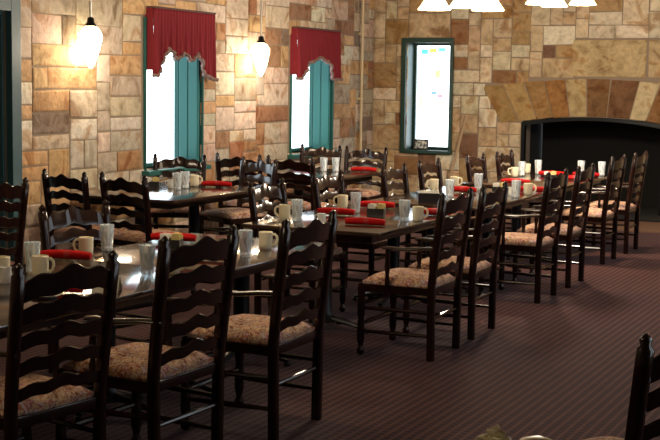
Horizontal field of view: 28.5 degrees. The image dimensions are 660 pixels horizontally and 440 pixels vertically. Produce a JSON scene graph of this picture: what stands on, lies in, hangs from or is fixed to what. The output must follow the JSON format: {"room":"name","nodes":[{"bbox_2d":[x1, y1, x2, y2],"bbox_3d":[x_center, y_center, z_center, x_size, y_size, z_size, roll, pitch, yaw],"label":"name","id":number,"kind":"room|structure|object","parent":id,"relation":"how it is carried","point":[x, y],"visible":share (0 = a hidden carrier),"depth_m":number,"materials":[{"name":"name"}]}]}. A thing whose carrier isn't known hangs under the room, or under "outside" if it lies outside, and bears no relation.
{"room":"restaurant dining room","nodes":[
{"label":"restaurant dining room","id":0,"kind":"room"},
{"bbox_2d":[3,0,374,263],"bbox_3d":[-3.347,-1.187,9.767,0.352,3.709,19.600,3,7,23],"label":"wall","id":1,"kind":"structure","parent":0,"point":[77,118],"depth_m":12.79,"materials":[{"name":"brown stone"}]},
{"bbox_2d":[0,0,22,263],"bbox_3d":[-3.067,-0.609,10.454,0.380,2.420,1.430,3,7,23],"label":"door","id":2,"kind":"structure","parent":1,"relation":"in","point":[12,8],"depth_m":10.91,"materials":[{"name":"teal wood"}]},
{"bbox_2d":[142,17,210,175],"bbox_3d":[-1.716,-1.284,13.505,0.412,1.570,1.300,3,7,23],"label":"window","id":3,"kind":"structure","parent":1,"relation":"in","point":[188,85],"depth_m":14.01,"materials":[{"name":"teal paint"}]},
{"bbox_2d":[179,56,199,160],"bbox_3d":[-1.521,-1.342,14.020,0.245,1.460,0.030,3,7,23],"label":"shutter","id":4,"kind":"object","parent":3,"relation":"attached to","point":[189,72],"depth_m":14.02,"materials":[{"name":"teal paint"}]},
{"bbox_2d":[145,6,218,81],"bbox_3d":[-1.510,-1.804,13.443,0.161,0.738,1.301,3,7,23],"label":"valance","id":5,"kind":"object","parent":1,"relation":"attached to","point":[191,34],"visible":1,"depth_m":13.31,"materials":[{"name":"red fabric"}]},
{"bbox_2d":[287,39,337,158],"bbox_3d":[-0.334,-1.598,16.749,0.412,1.540,1.440,3,7,23],"label":"window","id":6,"kind":"structure","parent":1,"relation":"in","point":[321,87],"depth_m":17.33,"materials":[{"name":"teal paint"}]},
{"bbox_2d":[312,60,330,148],"bbox_3d":[-0.111,-1.662,17.328,0.245,1.430,0.030,3,7,23],"label":"shutter","id":7,"kind":"object","parent":6,"relation":"attached to","point":[321,75],"depth_m":17.33,"materials":[{"name":"teal paint"}]},
{"bbox_2d":[290,26,342,80],"bbox_3d":[-0.150,-2.115,16.631,0.161,0.662,1.381,3,7,23],"label":"valance","id":8,"kind":"object","parent":1,"relation":"attached to","point":[314,45],"visible":1,"depth_m":16.42,"materials":[{"name":"red fabric"}]},
{"bbox_2d":[357,0,364,188],"bbox_3d":[0.423,-2.024,18.054,0.086,3.670,0.064,4,7,26],"label":"conduit pipe","id":9,"kind":"object","parent":1,"relation":"attached to","point":[361,33],"visible":0.66,"depth_m":18.04,"materials":[{"name":"beige metal"}]},
{"bbox_2d":[0,224,659,439],"bbox_3d":[0.876,0.974,8.166,11.800,0.120,21.600,4,7,26],"label":"floor","id":10,"kind":"structure","parent":0,"point":[560,367],"depth_m":8.13,"materials":[{"name":"carpet"}]},
{"bbox_2d":[0,177,29,265],"bbox_3d":[-2.460,0.242,8.944,0.599,1.071,0.612,4,7,26],"label":"armchair","id":11,"kind":"object","parent":10,"relation":"on","point":[21,192],"visible":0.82,"depth_m":8.95,"materials":[{"name":"brown wood"}]},
{"bbox_2d":[0,250,119,439],"bbox_3d":[-1.246,0.655,5.276,0.599,1.071,0.612,5,7,35],"label":"armchair","id":12,"kind":"object","parent":10,"relation":"on","point":[27,399],"visible":1,"depth_m":5.10,"materials":[{"name":"brown wood"}]},
{"bbox_2d":[41,168,129,249],"bbox_3d":[-2.009,0.075,10.838,0.576,1.011,0.590,6,8,39],"label":"dining chair","id":13,"kind":"object","parent":10,"relation":"on","point":[60,180],"visible":0.41,"depth_m":10.61,"materials":[{"name":"brown wood"}]},
{"bbox_2d":[38,199,152,372],"bbox_3d":[-1.357,0.412,7.803,0.590,1.011,0.576,6,8,38],"label":"dining chair","id":14,"kind":"object","parent":10,"relation":"on","point":[71,215],"visible":0.25,"depth_m":7.89,"materials":[{"name":"brown wood"}]},
{"bbox_2d":[0,259,203,420],"bbox_3d":[-1.467,0.700,6.329,1.070,0.750,1.810,4,7,26],"label":"dining table","id":15,"kind":"object","parent":10,"relation":"on","point":[137,288],"visible":0.34,"depth_m":6.37,"materials":[{"name":"brown wood"}]},
{"bbox_2d":[0,255,9,266],"bbox_3d":[-1.673,0.237,6.592,0.109,0.106,0.085,5,7,32],"label":"coffee mug","id":16,"kind":"object","parent":15,"relation":"on","point":[4,260],"visible":0.44,"depth_m":6.55,"materials":[{"name":"beige ceramic"}]},
{"bbox_2d":[0,266,11,283],"bbox_3d":[-1.602,0.271,6.404,0.078,0.080,0.068,6,8,37],"label":"pitcher","id":17,"kind":"object","parent":15,"relation":"on","point":[5,271],"visible":0.93,"depth_m":6.38,"materials":[{"name":"white ceramic"}]},
{"bbox_2d":[24,241,40,271],"bbox_3d":[-1.552,0.193,6.784,0.086,0.156,0.084,4,7,26],"label":"water glass","id":18,"kind":"object","parent":15,"relation":"on","point":[33,247],"visible":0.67,"depth_m":6.75,"materials":[{"name":"white"}]},
{"bbox_2d":[32,255,54,275],"bbox_3d":[-1.470,0.235,6.633,0.109,0.106,0.085,6,8,37],"label":"coffee mug","id":19,"kind":"object","parent":15,"relation":"on","point":[40,263],"visible":0.83,"depth_m":6.61,"materials":[{"name":"beige ceramic"}]},
{"bbox_2d":[40,250,91,259],"bbox_3d":[-1.470,0.192,7.248,0.288,0.055,0.061,2,6,8],"label":"roll","id":20,"kind":"object","parent":15,"relation":"on","point":[54,254],"visible":0.91,"depth_m":7.22,"materials":[{"name":"red fabric"}]},
{"bbox_2d":[91,276,121,292],"bbox_3d":[-1.064,0.303,6.198,0.130,0.077,0.091,1,6,6],"label":"folded card","id":21,"kind":"object","parent":15,"relation":"on","point":[119,285],"visible":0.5,"depth_m":6.17,"materials":[{"name":"white paper"}]},
{"bbox_2d":[139,244,155,274],"bbox_3d":[-0.948,0.206,6.747,0.086,0.156,0.084,4,7,26],"label":"water glass","id":22,"kind":"object","parent":15,"relation":"on","point":[147,252],"visible":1,"depth_m":6.72,"materials":[{"name":"white"}]},
{"bbox_2d":[55,225,238,439],"bbox_3d":[-0.810,0.579,5.842,0.623,1.114,0.636,4,7,29],"label":"armchair","id":23,"kind":"object","parent":10,"relation":"on","point":[153,367],"visible":0.93,"depth_m":5.68,"materials":[{"name":"brown wood"}]},
{"bbox_2d":[99,171,196,293],"bbox_3d":[-1.487,0.110,10.586,0.576,1.011,0.590,6,8,39],"label":"dining chair","id":24,"kind":"object","parent":10,"relation":"on","point":[139,233],"visible":0.59,"depth_m":10.34,"materials":[{"name":"brown wood"}]},
{"bbox_2d":[75,182,257,233],"bbox_3d":[-1.471,0.108,11.823,1.140,0.750,1.600,4,7,26],"label":"dining table","id":25,"kind":"object","parent":10,"relation":"on","point":[163,197],"visible":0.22,"depth_m":11.52,"materials":[{"name":"brown wood"}]},
{"bbox_2d":[147,177,158,187],"bbox_3d":[-1.660,-0.354,12.127,0.134,0.095,0.080,0,6,-4],"label":"caddy","id":26,"kind":"object","parent":25,"relation":"on","point":[155,183],"visible":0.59,"depth_m":12.09,"materials":[{"name":"black plastic"}]},
{"bbox_2d":[172,173,181,189],"bbox_3d":[-1.393,-0.351,11.851,0.086,0.156,0.084,4,7,26],"label":"water glass","id":27,"kind":"object","parent":25,"relation":"on","point":[177,179],"visible":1,"depth_m":11.82,"materials":[{"name":"white"}]},
{"bbox_2d":[181,171,189,188],"bbox_3d":[-1.342,-0.371,12.047,0.086,0.156,0.084,4,7,26],"label":"water glass","id":28,"kind":"object","parent":25,"relation":"on","point":[185,177],"visible":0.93,"depth_m":12.02,"materials":[{"name":"white"}]},
{"bbox_2d":[190,175,202,185],"bbox_3d":[-1.272,-0.372,12.301,0.109,0.106,0.085,6,8,37],"label":"coffee mug","id":29,"kind":"object","parent":25,"relation":"on","point":[194,179],"visible":1,"depth_m":12.28,"materials":[{"name":"beige ceramic"}]},
{"bbox_2d":[190,175,198,185],"bbox_3d":[-1.282,-0.373,12.308,0.085,0.106,0.085,1,6,6],"label":"cup","id":30,"kind":"object","parent":29,"relation":"on","point":[194,179],"depth_m":12.27,"materials":[{"name":"beige ceramic"}]},
{"bbox_2d":[202,181,231,186],"bbox_3d":[-1.069,-0.344,12.286,0.288,0.055,0.061,2,6,11],"label":"roll","id":31,"kind":"object","parent":25,"relation":"on","point":[204,183],"visible":1,"depth_m":12.26,"materials":[{"name":"red fabric"}]},
{"bbox_2d":[151,153,206,233],"bbox_3d":[-1.532,-0.141,12.914,0.576,1.011,0.590,1,6,2],"label":"dining chair","id":32,"kind":"object","parent":10,"relation":"on","point":[183,212],"visible":0.36,"depth_m":13.11,"materials":[{"name":"brown wood"}]},
{"bbox_2d":[72,233,336,398],"bbox_3d":[-0.753,0.553,7.787,1.070,0.750,1.430,4,7,26],"label":"dining table","id":33,"kind":"object","parent":10,"relation":"on","point":[260,260],"visible":0.16,"depth_m":7.62,"materials":[{"name":"brown wood"}]},
{"bbox_2d":[72,236,93,254],"bbox_3d":[-1.404,0.150,7.436,0.109,0.106,0.085,5,7,32],"label":"coffee mug","id":34,"kind":"object","parent":33,"relation":"on","point":[85,242],"visible":0.71,"depth_m":7.40,"materials":[{"name":"beige ceramic"}]},
{"bbox_2d":[79,236,93,254],"bbox_3d":[-1.394,0.151,7.429,0.085,0.106,0.085,1,6,1],"label":"cup","id":35,"kind":"object","parent":34,"relation":"on","point":[85,242],"depth_m":7.39,"materials":[{"name":"beige ceramic"}]},
{"bbox_2d":[100,224,113,251],"bbox_3d":[-1.311,0.104,7.641,0.086,0.156,0.084,4,7,26],"label":"water glass","id":36,"kind":"object","parent":33,"relation":"on","point":[107,230],"visible":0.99,"depth_m":7.61,"materials":[{"name":"white"}]},
{"bbox_2d":[158,232,182,248],"bbox_3d":[-0.955,0.122,7.804,0.134,0.095,0.080,2,6,11],"label":"caddy","id":37,"kind":"object","parent":33,"relation":"on","point":[176,239],"visible":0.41,"depth_m":7.76,"materials":[{"name":"black plastic"}]},
{"bbox_2d":[151,232,196,240],"bbox_3d":[-0.978,0.104,8.139,0.288,0.055,0.061,2,6,8],"label":"roll","id":38,"kind":"object","parent":33,"relation":"on","point":[154,236],"visible":0.57,"depth_m":8.12,"materials":[{"name":"red fabric"}]},
{"bbox_2d":[238,229,252,257],"bbox_3d":[-0.486,0.135,7.463,0.086,0.156,0.084,4,7,26],"label":"water glass","id":39,"kind":"object","parent":33,"relation":"on","point":[245,235],"visible":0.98,"depth_m":7.44,"materials":[{"name":"white"}]},
{"bbox_2d":[259,231,278,249],"bbox_3d":[-0.377,0.124,7.820,0.109,0.106,0.085,6,8,37],"label":"coffee mug","id":40,"kind":"object","parent":33,"relation":"on","point":[265,237],"visible":1,"depth_m":7.80,"materials":[{"name":"beige ceramic"}]},
{"bbox_2d":[200,156,277,233],"bbox_3d":[-0.887,-0.091,12.536,0.590,1.011,0.576,-5,8,-42],"label":"dining chair","id":41,"kind":"object","parent":10,"relation":"on","point":[239,215],"visible":0.61,"depth_m":12.48,"materials":[{"name":"brown wood"}]},
{"bbox_2d":[215,152,279,234],"bbox_3d":[-0.831,-0.203,13.587,0.576,1.011,0.590,4,7,26],"label":"dining chair","id":42,"kind":"object","parent":10,"relation":"on","point":[235,161],"visible":0.27,"depth_m":13.37,"materials":[{"name":"brown wood"}]},
{"bbox_2d":[180,209,337,439],"bbox_3d":[-0.350,0.504,6.634,0.620,1.108,0.633,4,7,26],"label":"armchair","id":43,"kind":"object","parent":10,"relation":"on","point":[272,335],"visible":0.91,"depth_m":6.46,"materials":[{"name":"brown wood"}]},
{"bbox_2d":[247,178,346,322],"bbox_3d":[-0.254,0.210,9.828,0.590,1.011,0.576,4,7,26],"label":"dining chair","id":44,"kind":"object","parent":10,"relation":"on","point":[254,194],"visible":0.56,"depth_m":9.86,"materials":[{"name":"brown wood"}]},
{"bbox_2d":[266,155,331,241],"bbox_3d":[-0.292,-0.167,13.326,0.576,1.011,0.590,4,7,26],"label":"dining chair","id":45,"kind":"object","parent":10,"relation":"on","point":[308,203],"visible":0.42,"depth_m":13.03,"materials":[{"name":"brown wood"}]},
{"bbox_2d":[236,169,380,238],"bbox_3d":[-0.206,-0.142,14.314,1.140,0.750,1.350,4,7,26],"label":"dining table","id":46,"kind":"object","parent":10,"relation":"on","point":[350,176],"visible":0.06,"depth_m":14.19,"materials":[{"name":"brown wood"}]},
{"bbox_2d":[320,157,327,171],"bbox_3d":[-0.070,-0.622,14.552,0.086,0.156,0.084,4,7,26],"label":"water glass","id":47,"kind":"object","parent":46,"relation":"on","point":[323,160],"visible":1,"depth_m":14.52,"materials":[{"name":"white"}]},
{"bbox_2d":[332,157,339,171],"bbox_3d":[0.064,-0.620,14.553,0.086,0.156,0.084,4,7,26],"label":"water glass","id":48,"kind":"object","parent":46,"relation":"on","point":[335,160],"visible":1,"depth_m":14.53,"materials":[{"name":"white"}]},
{"bbox_2d":[351,167,376,171],"bbox_3d":[0.379,-0.570,14.584,0.288,0.055,0.061,2,6,11],"label":"roll","id":49,"kind":"object","parent":46,"relation":"on","point":[364,169],"visible":1,"depth_m":14.56,"materials":[{"name":"red fabric"}]},
{"bbox_2d":[278,143,341,214],"bbox_3d":[-0.227,-0.376,15.273,0.576,1.011,0.590,4,7,26],"label":"dining chair","id":50,"kind":"object","parent":10,"relation":"on","point":[323,151],"visible":0.27,"depth_m":15.45,"materials":[{"name":"brown wood"}]},
{"bbox_2d":[311,170,386,297],"bbox_3d":[0.210,0.110,10.821,0.590,1.011,0.576,4,7,26],"label":"dining chair","id":51,"kind":"object","parent":10,"relation":"on","point":[325,181],"visible":0.39,"depth_m":10.66,"materials":[{"name":"brown wood"}]},
{"bbox_2d":[241,204,463,333],"bbox_3d":[0.233,0.351,9.799,1.070,0.750,1.770,4,7,26],"label":"dining table","id":52,"kind":"object","parent":10,"relation":"on","point":[394,228],"visible":0.39,"depth_m":9.25,"materials":[{"name":"brown wood"}]},
{"bbox_2d":[274,204,289,219],"bbox_3d":[-0.343,-0.060,9.533,0.109,0.106,0.085,5,7,32],"label":"coffee mug","id":53,"kind":"object","parent":52,"relation":"on","point":[284,209],"visible":0.97,"depth_m":9.49,"materials":[{"name":"beige ceramic"}]},
{"bbox_2d":[279,204,289,219],"bbox_3d":[-0.333,-0.059,9.527,0.085,0.106,0.085,1,6,1],"label":"cup","id":54,"kind":"object","parent":53,"relation":"on","point":[284,209],"depth_m":9.49,"materials":[{"name":"beige ceramic"}]},
{"bbox_2d":[291,199,302,220],"bbox_3d":[-0.237,-0.072,9.423,0.086,0.156,0.084,4,7,26],"label":"water glass","id":55,"kind":"object","parent":52,"relation":"on","point":[297,204],"visible":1,"depth_m":9.39,"materials":[{"name":"white"}]},
{"bbox_2d":[314,213,325,222],"bbox_3d":[-0.065,-0.007,9.201,0.078,0.080,0.068,6,8,37],"label":"pitcher","id":56,"kind":"object","parent":52,"relation":"on","point":[321,216],"visible":0.66,"depth_m":9.17,"materials":[{"name":"white ceramic"}]},
{"bbox_2d":[317,208,354,214],"bbox_3d":[0.046,-0.067,9.867,0.288,0.055,0.061,2,6,12],"label":"roll","id":57,"kind":"object","parent":52,"relation":"on","point":[340,211],"visible":0.84,"depth_m":9.84,"materials":[{"name":"red fabric"}]},
{"bbox_2d":[333,194,347,207],"bbox_3d":[0.091,-0.149,10.419,0.109,0.106,0.085,5,7,32],"label":"coffee mug","id":58,"kind":"object","parent":52,"relation":"on","point":[342,200],"visible":0.97,"depth_m":10.38,"materials":[{"name":"beige ceramic"}]},
{"bbox_2d":[350,192,360,212],"bbox_3d":[0.199,-0.134,10.064,0.086,0.156,0.084,4,7,26],"label":"water glass","id":59,"kind":"object","parent":52,"relation":"on","point":[355,197],"visible":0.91,"depth_m":10.04,"materials":[{"name":"white"}]},
{"bbox_2d":[345,217,385,225],"bbox_3d":[0.250,0.008,9.193,0.288,0.055,0.061,2,6,14],"label":"roll","id":60,"kind":"object","parent":52,"relation":"on","point":[351,220],"visible":1,"depth_m":9.17,"materials":[{"name":"red fabric"}]},
{"bbox_2d":[367,203,385,215],"bbox_3d":[0.353,-0.082,9.882,0.134,0.095,0.080,2,6,14],"label":"caddy","id":61,"kind":"object","parent":52,"relation":"on","point":[373,209],"visible":1,"depth_m":9.85,"materials":[{"name":"black plastic"}]},
{"bbox_2d":[360,201,394,207],"bbox_3d":[0.380,-0.128,10.480,0.288,0.055,0.061,2,6,12],"label":"roll","id":62,"kind":"object","parent":52,"relation":"on","point":[363,203],"visible":0.64,"depth_m":10.46,"materials":[{"name":"red fabric"}]},
{"bbox_2d":[399,199,410,221],"bbox_3d":[0.544,-0.068,9.498,0.086,0.156,0.084,4,7,26],"label":"water glass","id":63,"kind":"object","parent":52,"relation":"on","point":[404,205],"visible":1,"depth_m":9.47,"materials":[{"name":"white"}]},
{"bbox_2d":[412,206,428,220],"bbox_3d":[0.656,-0.046,9.544,0.109,0.106,0.085,6,8,37],"label":"coffee mug","id":64,"kind":"object","parent":52,"relation":"on","point":[417,211],"visible":1,"depth_m":9.52,"materials":[{"name":"beige ceramic"}]},
{"bbox_2d":[424,208,450,215],"bbox_3d":[0.788,-0.065,9.951,0.288,0.055,0.061,2,6,14],"label":"roll","id":65,"kind":"object","parent":52,"relation":"on","point":[432,211],"visible":0.38,"depth_m":9.93,"materials":[{"name":"red fabric"}]},
{"bbox_2d":[331,145,387,200],"bbox_3d":[0.303,-0.338,14.995,0.576,1.011,0.590,4,7,26],"label":"dining chair","id":66,"kind":"object","parent":10,"relation":"on","point":[366,194],"visible":0.52,"depth_m":15.14,"materials":[{"name":"brown wood"}]},
{"bbox_2d":[356,187,473,361],"bbox_3d":[0.570,0.328,8.514,0.605,1.082,0.618,4,7,26],"label":"armchair","id":67,"kind":"object","parent":10,"relation":"on","point":[434,281],"visible":1,"depth_m":8.37,"materials":[{"name":"brown wood"}]},
{"bbox_2d":[380,163,458,267],"bbox_3d":[0.816,0.001,11.922,0.590,1.011,0.576,4,7,26],"label":"dining chair","id":68,"kind":"object","parent":10,"relation":"on","point":[386,176],"visible":0.23,"depth_m":12.03,"materials":[{"name":"brown wood"}]},
{"bbox_2d":[417,157,475,258],"bbox_3d":[1.213,-0.095,12.869,0.590,1.011,0.576,4,7,26],"label":"dining chair","id":69,"kind":"object","parent":10,"relation":"on","point":[431,168],"visible":0.34,"depth_m":12.78,"materials":[{"name":"brown wood"}]},
{"bbox_2d":[367,186,542,292],"bbox_3d":[1.182,0.157,11.736,1.070,0.750,1.960,4,7,26],"label":"dining table","id":70,"kind":"object","parent":10,"relation":"on","point":[413,196],"visible":0.13,"depth_m":11.52,"materials":[{"name":"brown wood"}]},
{"bbox_2d":[418,189,439,203],"bbox_3d":[0.833,-0.201,10.976,0.180,0.113,0.120,1,6,1],"label":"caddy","id":71,"kind":"object","parent":70,"relation":"on","point":[424,196],"visible":0.83,"depth_m":10.92,"materials":[{"name":"black plastic"}]},
{"bbox_2d":[426,179,438,190],"bbox_3d":[0.971,-0.334,12.261,0.109,0.106,0.085,5,7,32],"label":"coffee mug","id":72,"kind":"object","parent":70,"relation":"on","point":[434,183],"visible":0.97,"depth_m":12.22,"materials":[{"name":"beige ceramic"}]},
{"bbox_2d":[430,179,438,190],"bbox_3d":[0.981,-0.333,12.254,0.085,0.106,0.085,1,6,1],"label":"cup","id":73,"kind":"object","parent":72,"relation":"on","point":[434,183],"depth_m":12.22,"materials":[{"name":"beige ceramic"}]},
{"bbox_2d":[445,179,454,196],"bbox_3d":[1.065,-0.282,11.559,0.086,0.156,0.084,4,7,26],"label":"water glass","id":74,"kind":"object","parent":70,"relation":"on","point":[449,183],"visible":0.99,"depth_m":11.53,"materials":[{"name":"white"}]},
{"bbox_2d":[450,176,462,185],"bbox_3d":[1.220,-0.370,12.623,0.109,0.106,0.085,6,8,37],"label":"coffee mug","id":75,"kind":"object","parent":70,"relation":"on","point":[456,178],"visible":0.64,"depth_m":12.60,"materials":[{"name":"beige ceramic"}]},
{"bbox_2d":[450,176,458,185],"bbox_3d":[1.210,-0.370,12.630,0.085,0.106,0.085,1,6,6],"label":"cup","id":76,"kind":"object","parent":75,"relation":"on","point":[456,178],"depth_m":12.60,"materials":[{"name":"beige ceramic"}]},
{"bbox_2d":[453,186,476,191],"bbox_3d":[1.218,-0.288,12.077,0.288,0.055,0.061,2,6,14],"label":"roll","id":77,"kind":"object","parent":70,"relation":"on","point":[456,188],"visible":0.66,"depth_m":12.05,"materials":[{"name":"red fabric"}]},
{"bbox_2d":[474,173,482,189],"bbox_3d":[1.410,-0.363,12.354,0.086,0.156,0.084,4,7,26],"label":"water glass","id":78,"kind":"object","parent":70,"relation":"on","point":[478,177],"visible":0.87,"depth_m":12.33,"materials":[{"name":"white"}]},
{"bbox_2d":[512,180,520,197],"bbox_3d":[1.659,-0.277,11.592,0.086,0.156,0.084,4,7,26],"label":"water glass","id":79,"kind":"object","parent":70,"relation":"on","point":[516,184],"visible":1,"depth_m":11.56,"materials":[{"name":"white"}]},
{"bbox_2d":[524,183,536,194],"bbox_3d":[1.826,-0.284,11.910,0.109,0.106,0.085,6,8,37],"label":"coffee mug","id":80,"kind":"object","parent":70,"relation":"on","point":[528,187],"visible":1,"depth_m":11.88,"materials":[{"name":"beige ceramic"}]},
{"bbox_2d":[524,183,532,194],"bbox_3d":[1.817,-0.285,11.917,0.085,0.106,0.085,1,6,6],"label":"cup","id":81,"kind":"object","parent":80,"relation":"on","point":[528,187],"depth_m":11.89,"materials":[{"name":"beige ceramic"}]},
{"bbox_2d":[402,181,508,339],"bbox_3d":[0.902,0.262,9.229,0.599,1.071,0.612,4,7,25],"label":"armchair","id":82,"kind":"object","parent":10,"relation":"on","point":[476,266],"visible":0.8,"depth_m":9.06,"materials":[{"name":"brown wood"}]},
{"bbox_2d":[465,152,530,246],"bbox_3d":[1.793,-0.200,13.916,0.590,1.011,0.576,4,7,26],"label":"dining chair","id":83,"kind":"object","parent":10,"relation":"on","point":[473,161],"visible":0.27,"depth_m":13.98,"materials":[{"name":"brown wood"}]},
{"bbox_2d":[478,168,568,303],"bbox_3d":[1.609,0.109,10.750,0.599,1.071,0.612,4,7,26],"label":"armchair","id":84,"kind":"object","parent":10,"relation":"on","point":[539,242],"visible":0.91,"depth_m":10.57,"materials":[{"name":"brown wood"}]},
{"bbox_2d":[495,149,555,228],"bbox_3d":[2.201,-0.273,14.659,0.590,1.011,0.576,4,7,26],"label":"dining chair","id":85,"kind":"object","parent":10,"relation":"on","point":[499,159],"visible":0.23,"depth_m":14.65,"materials":[{"name":"brown wood"}]},
{"bbox_2d":[461,172,606,259],"bbox_3d":[2.248,-0.068,13.969,1.020,0.750,2.130,4,7,26],"label":"dining table","id":86,"kind":"object","parent":10,"relation":"on","point":[536,179],"visible":0.18,"depth_m":13.36,"materials":[{"name":"brown wood"}]},
{"bbox_2d":[507,167,518,176],"bbox_3d":[1.998,-0.523,14.154,0.109,0.106,0.085,5,7,32],"label":"coffee mug","id":87,"kind":"object","parent":86,"relation":"on","point":[514,170],"visible":1,"depth_m":14.11,"materials":[{"name":"beige ceramic"}]},
{"bbox_2d":[511,167,518,176],"bbox_3d":[2.009,-0.522,14.147,0.085,0.106,0.085,1,6,1],"label":"cup","id":88,"kind":"object","parent":87,"relation":"on","point":[514,170],"depth_m":14.11,"materials":[{"name":"beige ceramic"}]},
{"bbox_2d":[501,178,529,183],"bbox_3d":[1.878,-0.394,13.152,0.288,0.055,0.061,2,6,14],"label":"roll","id":89,"kind":"object","parent":86,"relation":"on","point":[508,180],"visible":0.56,"depth_m":13.14,"materials":[{"name":"red fabric"}]},
{"bbox_2d":[518,161,525,175],"bbox_3d":[2.115,-0.566,14.337,0.086,0.156,0.084,4,7,26],"label":"water glass","id":90,"kind":"object","parent":86,"relation":"on","point":[521,164],"visible":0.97,"depth_m":14.31,"materials":[{"name":"white"}]},
{"bbox_2d":[535,160,541,173],"bbox_3d":[2.353,-0.600,14.686,0.086,0.156,0.084,4,7,26],"label":"water glass","id":91,"kind":"object","parent":86,"relation":"on","point":[538,163],"visible":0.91,"depth_m":14.65,"materials":[{"name":"white"}]},
{"bbox_2d":[598,161,605,175],"bbox_3d":[3.042,-0.575,14.552,0.086,0.156,0.084,4,7,26],"label":"water glass","id":92,"kind":"object","parent":86,"relation":"on","point":[601,165],"visible":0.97,"depth_m":14.52,"materials":[{"name":"white"}]},
{"bbox_2d":[512,163,595,287],"bbox_3d":[1.999,0.027,11.558,0.599,1.071,0.612,4,7,25],"label":"armchair","id":93,"kind":"object","parent":10,"relation":"on","point":[570,231],"visible":0.8,"depth_m":11.39,"materials":[{"name":"brown wood"}]},
{"bbox_2d":[554,154,626,264],"bbox_3d":[2.623,-0.127,13.081,0.599,1.071,0.612,4,7,26],"label":"armchair","id":94,"kind":"object","parent":10,"relation":"on","point":[602,215],"visible":0.58,"depth_m":12.88,"materials":[{"name":"brown wood"}]},
{"bbox_2d":[579,150,647,253],"bbox_3d":[3.035,-0.207,13.877,0.599,1.071,0.612,4,7,26],"label":"armchair","id":95,"kind":"object","parent":10,"relation":"on","point":[626,208],"visible":0.8,"depth_m":13.69,"materials":[{"name":"brown wood"}]},
{"bbox_2d":[584,333,659,439],"bbox_3d":[0.996,0.813,4.408,0.576,1.011,0.590,-4,8,-39],"label":"dining chair","id":96,"kind":"object","parent":10,"relation":"on","point":[646,371],"visible":1,"depth_m":4.03,"materials":[{"name":"brown wood"}]},
{"bbox_3d":[-0.100,1.116,2.654,0.712,0.750,1.860,4,7,26],"label":"dining table","id":97,"kind":"object","parent":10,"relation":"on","visible":0},
{"bbox_2d":[475,424,510,439],"bbox_3d":[0.400,0.596,3.179,0.146,0.193,0.146,4,7,26],"label":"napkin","id":98,"kind":"object","parent":97,"relation":"on","point":[494,433],"visible":1,"depth_m":3.17,"materials":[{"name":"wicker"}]},
{"bbox_2d":[520,436,551,439],"bbox_3d":[0.517,0.612,3.263,0.110,0.138,0.109,4,7,26],"label":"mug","id":99,"kind":"object","parent":97,"relation":"on","point":[527,437],"visible":1,"depth_m":3.25,"materials":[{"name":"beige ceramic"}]},
{"bbox_2d":[371,0,659,195],"bbox_3d":[5.486,-1.818,16.851,10.400,3.709,0.447,3,7,23],"label":"wall","id":100,"kind":"structure","parent":0,"point":[517,64],"depth_m":17.85,"materials":[{"name":"brown stone"}]},
{"bbox_2d":[399,38,454,154],"bbox_3d":[1.435,-1.767,18.516,0.781,1.630,0.412,3,7,23],"label":"window","id":101,"kind":"structure","parent":100,"relation":"in","point":[408,136],"depth_m":18.51,"materials":[{"name":"teal paint"}]},
{"bbox_2d":[413,139,428,149],"bbox_3d":[1.306,-1.081,18.591,0.220,0.151,0.081,3,7,23],"label":"picture frame","id":102,"kind":"object","parent":101,"relation":"on","point":[419,144],"visible":1,"depth_m":18.57,"materials":[{"name":"black"}]},
{"bbox_2d":[415,140,426,147],"bbox_3d":[1.300,-1.080,18.579,0.180,0.109,0.031,3,7,23],"label":"photograph","id":103,"kind":"object","parent":102,"relation":"attached to","point":[418,143],"depth_m":18.58},
{"bbox_2d":[493,215,659,232],"bbox_3d":[3.424,0.016,16.719,3.170,0.030,1.700,3,7,23],"label":"trim","id":104,"kind":"structure","parent":100,"relation":"attached to","point":[646,227],"depth_m":16.07,"materials":[{"name":"brown stone"}]},
{"bbox_2d":[506,204,659,221],"bbox_3d":[3.606,-0.103,17.771,2.153,0.043,1.903,4,7,26],"label":"trim","id":105,"kind":"structure","parent":100,"relation":"attached to","point":[646,214],"depth_m":17.25,"materials":[{"name":"black"}]},
{"bbox_2d":[520,117,659,215],"bbox_3d":[3.535,-0.727,17.587,1.940,1.325,0.105,3,7,23],"label":"trim","id":106,"kind":"structure","parent":100,"relation":"attached to","point":[524,124],"depth_m":17.57,"materials":[{"name":"black metal"}]},
{"bbox_2d":[529,117,659,208],"bbox_3d":[3.841,-0.977,18.280,2.080,1.678,0.730,3,7,23],"label":"fireplace","id":107,"kind":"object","parent":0,"point":[559,146],"depth_m":18.55,"materials":[{"name":"black"}]},
{"bbox_3d":[0.934,-2.838,7.755,11.800,0.150,21.600,4,7,26],"label":"ceiling","id":108,"kind":"structure","parent":0,"visible":0},
{"bbox_2d":[78,0,102,68],"bbox_3d":[-2.144,-2.291,11.632,0.220,1.860,0.220,4,7,26],"label":"hanging lantern","id":109,"kind":"object","parent":108,"relation":"hanging from","point":[90,36],"visible":1,"depth_m":11.65,"materials":[{"name":"white glass"}]},
{"bbox_2d":[252,0,269,75],"bbox_3d":[-0.781,-2.595,14.830,0.220,1.900,0.220,4,7,26],"label":"hanging lantern","id":110,"kind":"object","parent":108,"relation":"hanging from","point":[260,51],"visible":1,"depth_m":14.85,"materials":[{"name":"white glass"}]},
{"bbox_2d":[418,0,504,11],"bbox_3d":[1.019,-2.360,10.346,0.659,1.353,0.702,4,7,26],"label":"chandelier","id":111,"kind":"object","parent":108,"relation":"hanging from","point":[428,5],"visible":1,"depth_m":10.42,"materials":[{"name":"white glass"}]},
{"bbox_2d":[525,0,595,6],"bbox_3d":[2.348,-2.718,12.921,0.659,1.153,0.702,4,7,26],"label":"chandelier","id":112,"kind":"object","parent":108,"relation":"hanging from","point":[545,3],"visible":1,"depth_m":12.93,"materials":[{"name":"white glass"}]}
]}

